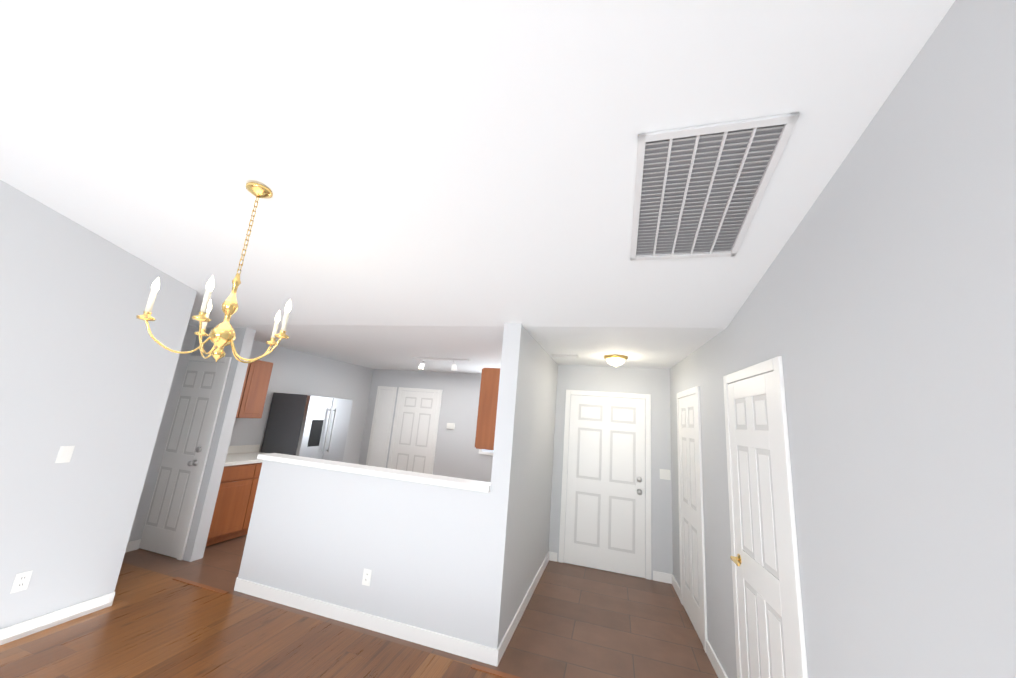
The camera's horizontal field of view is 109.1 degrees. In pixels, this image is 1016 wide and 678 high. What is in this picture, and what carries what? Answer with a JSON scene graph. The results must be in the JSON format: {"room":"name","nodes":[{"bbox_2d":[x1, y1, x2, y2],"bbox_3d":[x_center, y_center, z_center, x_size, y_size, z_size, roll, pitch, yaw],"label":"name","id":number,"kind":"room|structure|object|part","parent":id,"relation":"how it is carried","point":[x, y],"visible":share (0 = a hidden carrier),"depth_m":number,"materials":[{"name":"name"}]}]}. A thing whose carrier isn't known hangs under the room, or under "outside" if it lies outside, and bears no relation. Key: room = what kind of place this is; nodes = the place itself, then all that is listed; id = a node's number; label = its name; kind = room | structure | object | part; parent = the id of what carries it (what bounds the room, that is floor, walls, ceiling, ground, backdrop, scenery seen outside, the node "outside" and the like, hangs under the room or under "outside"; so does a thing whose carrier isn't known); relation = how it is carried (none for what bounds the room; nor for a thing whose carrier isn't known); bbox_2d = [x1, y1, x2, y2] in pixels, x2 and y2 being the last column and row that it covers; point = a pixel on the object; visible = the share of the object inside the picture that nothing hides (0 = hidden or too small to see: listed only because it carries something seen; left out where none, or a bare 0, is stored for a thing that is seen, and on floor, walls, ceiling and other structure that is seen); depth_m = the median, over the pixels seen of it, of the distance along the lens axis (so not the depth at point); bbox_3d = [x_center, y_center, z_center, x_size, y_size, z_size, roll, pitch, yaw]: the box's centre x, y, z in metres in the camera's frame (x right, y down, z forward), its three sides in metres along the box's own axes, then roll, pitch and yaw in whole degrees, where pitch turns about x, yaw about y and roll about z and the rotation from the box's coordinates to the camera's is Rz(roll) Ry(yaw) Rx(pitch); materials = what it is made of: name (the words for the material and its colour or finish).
{"room":"empty dining room","nodes":[
{"label":"empty dining room","id":0,"kind":"room"},
{"bbox_2d":[0,180,196,628],"bbox_3d":[-3.807,0.301,2.278,1.090,3.124,2.210,1,-13,17],"label":"wall block","id":1,"kind":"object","parent":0,"point":[88,364],"visible":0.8,"depth_m":2.61,"materials":[{"name":"grey paint"}]},
{"bbox_2d":[10,570,32,593],"bbox_3d":[-3.221,1.608,2.396,0.007,0.115,0.072,1,-13,17],"label":"outlet","id":2,"kind":"object","parent":1,"relation":"attached to","point":[21,581],"visible":1,"depth_m":2.39,"materials":[{"name":"white plastic"}]},
{"bbox_2d":[0,592,114,644],"bbox_3d":[-3.398,1.786,1.801,0.014,0.095,2.210,1,-13,17],"label":"baseboard","id":3,"kind":"structure","parent":1,"relation":"attached to","point":[33,625],"depth_m":2.53,"materials":[{"name":"white wood"}]},
{"bbox_2d":[55,446,74,462],"bbox_3d":[-3.152,0.821,2.576,0.009,0.115,0.072,1,-13,17],"label":"light switch","id":4,"kind":"object","parent":1,"relation":"attached to","point":[64,455],"visible":1,"depth_m":2.57,"materials":[{"name":"white plastic"}]},
{"bbox_2d":[144,328,255,561],"bbox_3d":[-3.524,1.067,4.091,0.900,2.440,0.120,1,-13,17],"label":"wall","id":5,"kind":"structure","parent":0,"point":[209,487],"depth_m":3.94,"materials":[{"name":"grey paint"}]},
{"bbox_2d":[139,355,231,559],"bbox_3d":[-3.633,1.212,3.978,0.824,2.092,0.085,1,-13,17],"label":"door","id":6,"kind":"structure","parent":5,"relation":"in","point":[168,522],"depth_m":3.96,"materials":[{"name":"white wood"}]},
{"bbox_3d":[-3.371,1.260,3.883,0.064,0.204,0.072,1,-13,17],"label":"knob","id":7,"kind":"part","parent":6,"relation":"part of","materials":[{"name":"silver metal"}]},
{"bbox_2d":[0,562,501,677],"bbox_3d":[-3.172,1.334,-0.836,7.600,0.100,8.220,1,-13,17],"label":"floor","id":8,"kind":"structure","parent":0,"point":[149,624],"depth_m":2.48,"materials":[{"name":"brown wood"}]},
{"bbox_2d":[173,577,520,677],"bbox_3d":[-0.838,2.224,2.649,4.610,0.006,0.040,1,-13,17],"label":"threshold strip","id":9,"kind":"object","parent":8,"relation":"on","point":[473,666],"depth_m":2.48,"materials":[{"name":"brown wood"}]},
{"bbox_2d":[128,325,373,541],"bbox_3d":[-3.513,1.282,5.438,0.120,2.592,4.300,1,-13,17],"label":"wall","id":10,"kind":"structure","parent":0,"point":[297,372],"depth_m":5.52,"materials":[{"name":"grey paint"}]},
{"bbox_2d":[125,539,140,551],"bbox_3d":[-4.034,2.101,3.501,0.014,0.095,0.760,1,-13,17],"label":"baseboard","id":11,"kind":"structure","parent":10,"relation":"attached to","point":[133,545],"depth_m":3.80,"materials":[{"name":"white wood"}]},
{"bbox_2d":[236,358,272,417],"bbox_3d":[-3.493,0.617,4.629,0.347,0.750,0.660,1,-13,17],"label":"upper cabinet","id":12,"kind":"object","parent":10,"relation":"attached to","point":[254,390],"visible":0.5,"depth_m":4.71,"materials":[{"name":"brown wood"}]},
{"bbox_2d":[238,460,489,642],"bbox_3d":[-1.259,1.711,3.046,2.280,1.105,0.120,1,-13,17],"label":"wall","id":13,"kind":"structure","parent":0,"point":[329,536],"depth_m":2.95,"materials":[{"name":"grey paint"}]},
{"bbox_2d":[234,578,498,666],"bbox_3d":[-1.239,2.189,2.853,2.444,0.095,0.014,1,-13,17],"label":"baseboard","id":14,"kind":"structure","parent":13,"relation":"attached to","point":[439,641],"depth_m":2.78,"materials":[{"name":"white wood"}]},
{"bbox_2d":[362,568,371,585],"bbox_3d":[-1.130,1.907,2.893,0.072,0.115,0.006,1,-13,17],"label":"outlet","id":15,"kind":"object","parent":13,"relation":"attached to","point":[366,582],"visible":1,"depth_m":2.89,"materials":[{"name":"white plastic"}]},
{"bbox_2d":[257,453,490,492],"bbox_3d":[-1.232,1.151,3.173,2.320,0.045,0.190,1,-13,17],"label":"countertop","id":16,"kind":"structure","parent":0,"point":[481,484],"depth_m":3.10,"materials":[{"name":"white paint"}]},
{"bbox_2d":[123,534,717,677],"bbox_3d":[-1.495,2.704,4.866,7.600,0.100,3.980,1,-13,17],"label":"floor","id":17,"kind":"structure","parent":0,"point":[576,621],"depth_m":3.10,"materials":[{"name":"wood"}]},
{"bbox_2d":[206,444,265,545],"bbox_3d":[-3.418,1.884,4.484,0.615,1.008,1.000,1,-13,17],"label":"base cabinet","id":18,"kind":"object","parent":17,"relation":"on","point":[232,512],"visible":0.4,"depth_m":4.27,"materials":[{"name":"brown wood"}]},
{"bbox_2d":[206,444,265,467],"bbox_3d":[-3.384,1.461,4.576,0.615,0.140,1.000,1,-13,17],"label":"countertop","id":19,"kind":"structure","parent":18,"relation":"on","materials":[{"name":"white stone"}]},
{"bbox_2d":[261,392,352,461],"bbox_3d":[-3.042,1.742,5.445,0.732,1.748,0.900,1,-13,17],"label":"fridge","id":20,"kind":"object","parent":17,"relation":"on","point":[310,426],"visible":0.42,"depth_m":5.20,"materials":[{"name":"grey metal"}]},
{"bbox_2d":[359,369,492,480],"bbox_3d":[-0.989,1.859,6.793,4.200,2.440,0.120,1,-13,17],"label":"wall","id":21,"kind":"structure","parent":0,"point":[460,462],"depth_m":6.85,"materials":[{"name":"grey paint"}]},
{"bbox_2d":[366,386,396,467],"bbox_3d":[-2.536,1.986,7.142,0.444,2.092,0.020,1,-13,17],"label":"kitchen door","id":22,"kind":"structure","parent":21,"relation":"in","point":[377,453],"depth_m":7.19,"materials":[{"name":"white wood"}]},
{"bbox_2d":[387,387,441,473],"bbox_3d":[-1.818,1.999,6.928,0.964,2.092,0.020,1,-13,17],"label":"kitchen door","id":23,"kind":"structure","parent":21,"relation":"in","point":[414,433],"depth_m":6.97,"materials":[{"name":"white wood"}]},
{"bbox_2d":[446,423,454,428],"bbox_3d":[-1.079,1.637,6.796,0.160,0.110,0.021,1,-13,17],"label":"switch","id":24,"kind":"object","parent":21,"relation":"attached to","point":[450,425],"visible":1,"depth_m":6.79,"materials":[{"name":"white plastic"}]},
{"bbox_2d":[0,0,954,373],"bbox_3d":[-2.385,-1.162,1.661,7.600,1.060,12.200,1,-13,17],"label":"ceiling","id":25,"kind":"structure","parent":0,"point":[448,178],"depth_m":1.67,"materials":[{"name":"white paint"}]},
{"bbox_2d":[136,182,290,362],"bbox_3d":[-1.428,-0.356,1.950,0.619,0.984,0.597,1,-13,17],"label":"chandelier","id":26,"kind":"object","parent":25,"relation":"hanging from","point":[222,335],"visible":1,"depth_m":1.85,"materials":[{"name":"gold metal"}]},
{"bbox_2d":[144,291,157,313],"bbox_3d":[-1.673,-0.172,1.695,0.022,0.100,0.022,1,-13,17],"label":"candle","id":27,"kind":"object","parent":26,"relation":"on","point":[152,296],"depth_m":1.69,"materials":[{"name":"white plastic"}]},
{"bbox_3d":[-1.667,-0.258,1.713,0.028,0.075,0.027,1,-13,17],"label":"bulb","id":28,"kind":"part","parent":26,"relation":"part of","materials":[{"name":"white glass"}]},
{"bbox_3d":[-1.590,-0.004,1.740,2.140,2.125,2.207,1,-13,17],"label":"arm","id":29,"kind":"part","parent":26,"relation":"part of"},
{"bbox_2d":[200,311,209,329],"bbox_3d":[-1.697,-0.102,2.027,0.022,0.100,0.022,1,-13,17],"label":"candle","id":30,"kind":"object","parent":26,"relation":"on","point":[204,324],"depth_m":2.02,"materials":[{"name":"white plastic"}]},
{"bbox_2d":[199,290,211,313],"bbox_3d":[-1.344,-0.164,1.608,0.022,0.100,0.022,1,-13,17],"label":"candle","id":31,"kind":"object","parent":26,"relation":"on","point":[206,299],"depth_m":1.60,"materials":[{"name":"white plastic"}]},
{"bbox_3d":[-1.690,-0.188,2.046,0.028,0.075,0.027,1,-13,17],"label":"bulb","id":32,"kind":"part","parent":26,"relation":"part of","materials":[{"name":"white glass"}]},
{"bbox_3d":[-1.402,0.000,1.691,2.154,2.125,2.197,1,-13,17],"label":"arm","id":33,"kind":"part","parent":26,"relation":"part of"},
{"bbox_3d":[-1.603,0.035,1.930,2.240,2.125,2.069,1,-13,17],"label":"arm","id":34,"kind":"part","parent":26,"relation":"part of"},
{"bbox_3d":[-1.337,-0.249,1.627,0.028,0.075,0.027,1,-13,17],"label":"bulb","id":35,"kind":"part","parent":26,"relation":"part of","materials":[{"name":"white glass"}]},
{"bbox_3d":[-1.416,-0.551,1.967,0.018,0.498,0.018,1,-13,17],"label":"chain","id":36,"kind":"part","parent":26,"relation":"part of","materials":[{"name":"gold metal"}]},
{"bbox_3d":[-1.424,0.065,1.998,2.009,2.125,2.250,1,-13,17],"label":"arm","id":37,"kind":"part","parent":26,"relation":"part of"},
{"bbox_3d":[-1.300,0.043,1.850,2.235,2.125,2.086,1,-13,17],"label":"arm","id":38,"kind":"part","parent":26,"relation":"part of"},
{"bbox_2d":[271,321,279,338],"bbox_3d":[-1.382,-0.051,2.147,0.022,0.100,0.022,1,-13,17],"label":"candle","id":39,"kind":"object","parent":26,"relation":"on","point":[276,323],"depth_m":2.14,"materials":[{"name":"white plastic"}]},
{"bbox_3d":[-1.375,-0.136,2.165,0.028,0.075,0.027,1,-13,17],"label":"bulb","id":40,"kind":"part","parent":26,"relation":"part of","materials":[{"name":"white glass"}]},
{"bbox_2d":[280,312,289,331],"bbox_3d":[-1.164,-0.089,1.888,0.022,0.100,0.022,1,-13,17],"label":"candle","id":41,"kind":"object","parent":26,"relation":"on","point":[286,315],"depth_m":1.88,"materials":[{"name":"white plastic"}]},
{"bbox_3d":[-1.157,-0.174,1.906,0.028,0.075,0.027,1,-13,17],"label":"bulb","id":42,"kind":"part","parent":26,"relation":"part of","materials":[{"name":"white glass"}]},
{"bbox_2d":[413,357,469,370],"bbox_3d":[-0.990,0.369,5.269,0.899,0.178,0.107,2,-12,12],"label":"track","id":43,"kind":"object","parent":25,"relation":"attached to","point":[422,365],"visible":1,"depth_m":5.26,"materials":[{"name":"white metal"}]},
{"bbox_2d":[552,354,578,357],"bbox_3d":[0.675,0.201,4.263,0.300,0.009,0.120,1,-13,17],"label":"ceiling vent","id":44,"kind":"object","parent":25,"relation":"in","point":[572,356],"visible":1,"depth_m":4.25,"materials":[{"name":"white metal"}]},
{"bbox_2d":[603,355,627,366],"bbox_3d":[1.208,0.256,4.061,0.270,0.117,0.270,1,-13,17],"label":"ceiling lamp","id":45,"kind":"object","parent":25,"relation":"attached to","point":[616,360],"visible":1,"depth_m":3.99,"materials":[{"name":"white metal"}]},
{"bbox_3d":[1.207,0.272,4.057,0.200,0.084,0.200,1,-13,17],"label":"glass","id":46,"kind":"part","parent":45,"relation":"part of","materials":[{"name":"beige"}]},
{"bbox_2d":[630,112,799,260],"bbox_3d":[0.873,-0.632,1.696,0.540,0.017,0.780,1,-26,17],"label":"ceiling vent","id":47,"kind":"object","parent":25,"relation":"in","point":[696,189],"visible":1,"depth_m":1.60,"materials":[{"name":"white metal"}]},
{"bbox_2d":[477,323,557,648],"bbox_3d":[0.439,1.466,4.472,0.150,2.454,3.610,1,-13,17],"label":"wall","id":48,"kind":"structure","parent":0,"point":[517,536],"depth_m":3.01,"materials":[{"name":"grey paint"}]},
{"bbox_2d":[475,368,499,449],"bbox_3d":[-0.061,0.706,3.631,0.342,0.760,0.482,1,-13,17],"label":"upper cabinet","id":49,"kind":"object","parent":48,"relation":"attached to","point":[487,413],"visible":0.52,"depth_m":3.41,"materials":[{"name":"brown wood"}]},
{"bbox_2d":[497,552,548,663],"bbox_3d":[0.217,2.448,3.499,0.014,0.095,2.110,1,-13,17],"label":"baseboard","id":50,"kind":"structure","parent":48,"relation":"attached to","point":[505,641],"depth_m":3.10,"materials":[{"name":"white wood"}]},
{"bbox_2d":[549,365,672,579],"bbox_3d":[1.415,1.570,4.551,1.680,2.440,0.120,1,-13,17],"label":"wall","id":51,"kind":"structure","parent":0,"point":[654,383],"depth_m":4.56,"materials":[{"name":"grey paint"}]},
{"bbox_2d":[548,551,556,561],"bbox_3d":[0.551,2.684,4.465,0.110,0.095,0.014,1,-13,17],"label":"baseboard","id":52,"kind":"structure","parent":51,"relation":"attached to","point":[552,556],"depth_m":4.46,"materials":[{"name":"white wood"}]},
{"bbox_2d":[558,390,650,579],"bbox_3d":[1.201,1.708,4.470,1.064,2.102,0.085,1,-13,17],"label":"entry door","id":53,"kind":"structure","parent":51,"relation":"in","point":[607,455],"depth_m":4.48,"materials":[{"name":"white wood"}]},
{"bbox_3d":[1.579,1.763,4.339,0.064,0.204,0.072,1,-13,17],"label":"knob","id":54,"kind":"part","parent":53,"relation":"part of","materials":[{"name":"silver metal"}]},
{"bbox_2d":[653,571,671,583],"bbox_3d":[1.759,2.705,4.105,0.210,0.095,0.014,1,-13,17],"label":"baseboard","id":55,"kind":"structure","parent":51,"relation":"attached to","point":[662,577],"depth_m":4.10,"materials":[{"name":"white wood"}]},
{"bbox_2d":[660,469,670,479],"bbox_3d":[1.881,1.622,4.331,0.120,0.115,0.009,1,-13,17],"label":"light switch","id":56,"kind":"object","parent":51,"relation":"attached to","point":[665,474],"visible":1,"depth_m":4.33,"materials":[{"name":"white plastic"}]},
{"bbox_2d":[670,0,1015,677],"bbox_3d":[1.515,0.719,2.151,0.120,3.103,4.907,2,-13,14],"label":"wall","id":57,"kind":"structure","parent":0,"point":[877,311],"depth_m":1.11,"materials":[{"name":"grey paint"}]},
{"bbox_2d":[672,574,679,598],"bbox_3d":[1.806,2.659,3.874,0.014,0.095,0.441,2,-13,14],"label":"baseboard","id":58,"kind":"structure","parent":57,"relation":"attached to","point":[675,585],"depth_m":3.89,"materials":[{"name":"white wood"}]},
{"bbox_2d":[677,386,707,652],"bbox_3d":[1.735,1.538,3.458,0.019,2.092,0.864,2,-13,14],"label":"door","id":59,"kind":"structure","parent":57,"relation":"in","point":[693,601],"depth_m":3.36,"materials":[{"name":"white wood"}]},
{"bbox_2d":[706,640,727,677],"bbox_3d":[1.487,2.339,2.515,0.014,0.095,0.661,2,-13,14],"label":"baseboard","id":60,"kind":"structure","parent":57,"relation":"attached to","point":[716,665],"depth_m":2.64,"materials":[{"name":"white wood"}]},
{"bbox_2d":[723,356,807,677],"bbox_3d":[1.374,1.197,2.019,0.065,2.092,0.824,2,-13,14],"label":"door","id":61,"kind":"structure","parent":57,"relation":"in","point":[769,623],"depth_m":1.97,"materials":[{"name":"white wood"}]},
{"bbox_3d":[1.411,1.363,2.221,0.052,0.060,0.145,2,-13,14],"label":"knob","id":62,"kind":"part","parent":61,"relation":"part of","materials":[{"name":"gold metal"}]}
]}

